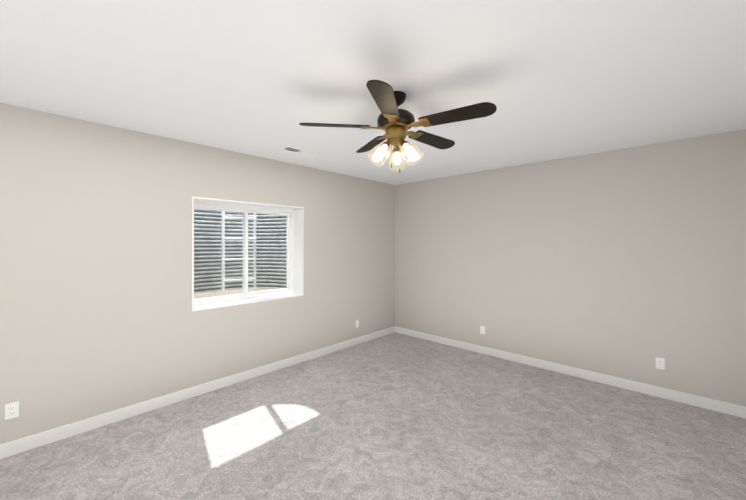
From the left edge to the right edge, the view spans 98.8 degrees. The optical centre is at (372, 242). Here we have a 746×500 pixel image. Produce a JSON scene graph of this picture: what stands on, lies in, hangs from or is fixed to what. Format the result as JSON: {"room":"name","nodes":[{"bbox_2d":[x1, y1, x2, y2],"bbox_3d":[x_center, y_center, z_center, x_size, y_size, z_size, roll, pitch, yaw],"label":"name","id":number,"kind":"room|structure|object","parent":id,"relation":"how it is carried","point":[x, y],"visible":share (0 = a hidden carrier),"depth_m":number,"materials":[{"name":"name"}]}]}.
{"room":"empty basement bedroom","nodes":[
{"label":"empty basement bedroom","id":0,"kind":"room"},
{"bbox_2d":[0,103,394,443],"bbox_3d":[-1.627,0.286,3.723,0.300,2.600,5.850,0,0,43],"label":"wall","id":1,"kind":"structure","parent":0,"point":[98,316],"depth_m":2.93,"materials":[{"name":"grey paint"}]},
{"bbox_2d":[5,401,18,419],"bbox_3d":[-2.680,1.252,2.370,0.009,0.114,0.070,0,0,43],"label":"electrical outlet","id":2,"kind":"object","parent":1,"relation":"attached to","point":[11,410],"visible":1,"depth_m":2.37,"materials":[{"name":"white plastic"}]},
{"bbox_2d":[0,326,394,458],"bbox_3d":[-1.512,1.533,3.612,0.014,0.105,5.570,0,0,43],"label":"baseboard","id":3,"kind":"structure","parent":1,"relation":"attached to","point":[17,446],"depth_m":3.03,"materials":[{"name":"white wood"}]},
{"bbox_2d":[194,209,285,298],"bbox_3d":[-1.983,-0.163,4.320,1.010,2.400,1.860,0,0,43],"label":"window well","id":4,"kind":"object","parent":1,"relation":"attached to","point":[267,268],"depth_m":4.85,"materials":[{"name":"metal"}]},
{"bbox_2d":[194,201,293,305],"bbox_3d":[-1.572,0.124,3.934,0.081,1.173,1.350,0,0,43],"label":"window","id":5,"kind":"structure","parent":1,"relation":"in","point":[288,214],"depth_m":3.92,"materials":[{"name":"white plastic"}]},
{"bbox_2d":[192,196,303,310],"bbox_3d":[-1.465,0.123,3.834,0.215,1.177,1.354,0,0,43],"label":"liner","id":6,"kind":"object","parent":1,"relation":"in","point":[298,251],"visible":0.73,"depth_m":4.09,"materials":[{"name":"white"}]},
{"bbox_2d":[355,320,358,327],"bbox_3d":[-0.246,1.274,4.968,0.009,0.114,0.070,0,0,43],"label":"electrical outlet","id":7,"kind":"object","parent":1,"relation":"attached to","point":[356,323],"visible":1,"depth_m":4.96,"materials":[{"name":"white plastic"}]},
{"bbox_2d":[0,332,745,499],"bbox_3d":[0.427,1.640,1.794,5.930,0.120,5.850,0,0,43],"label":"floor","id":8,"kind":"structure","parent":0,"point":[395,416],"depth_m":2.52,"materials":[{"name":"carpet"}]},
{"bbox_2d":[0,0,745,184],"bbox_3d":[-0.010,-1.079,2.212,4.730,0.120,5.850,0,0,43],"label":"ceiling","id":9,"kind":"structure","parent":0,"point":[554,79],"depth_m":1.91,"materials":[{"name":"white paint"}]},
{"bbox_2d":[282,146,316,155],"bbox_3d":[-0.822,-1.010,3.562,0.150,0.009,0.370,0,0,43],"label":"ceiling vent","id":10,"kind":"object","parent":9,"relation":"in","point":[297,150],"visible":0.98,"depth_m":3.55,"materials":[{"name":"white plastic"}]},
{"bbox_2d":[299,80,496,172],"bbox_3d":[0.199,-0.743,2.235,1.257,0.552,1.233,0,0,43],"label":"fan","id":11,"kind":"object","parent":9,"relation":"hanging from","point":[394,123],"visible":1,"depth_m":2.13,"materials":[{"name":"black wood"}]},
{"bbox_2d":[395,129,745,406],"bbox_3d":[2.000,0.287,4.237,4.290,2.600,0.140,0,0,43],"label":"wall","id":12,"kind":"structure","parent":0,"point":[628,263],"depth_m":3.62,"materials":[{"name":"grey paint"}]},
{"bbox_2d":[480,326,484,334],"bbox_3d":[1.559,1.253,4.546,0.070,0.114,0.009,0,0,43],"label":"electrical outlet","id":13,"kind":"object","parent":12,"relation":"attached to","point":[482,329],"visible":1,"depth_m":4.54,"materials":[{"name":"white plastic"}]},
{"bbox_2d":[395,326,745,418],"bbox_3d":[1.947,1.534,4.177,4.262,0.105,0.014,0,0,43],"label":"baseboard","id":14,"kind":"structure","parent":12,"relation":"attached to","point":[704,402],"depth_m":3.61,"materials":[{"name":"white wood"}]},
{"bbox_2d":[656,357,664,369],"bbox_3d":[2.931,1.239,3.260,0.070,0.114,0.009,0,0,43],"label":"electrical outlet","id":15,"kind":"object","parent":12,"relation":"attached to","point":[660,363],"visible":1,"depth_m":3.26,"materials":[{"name":"white plastic"}]}
]}

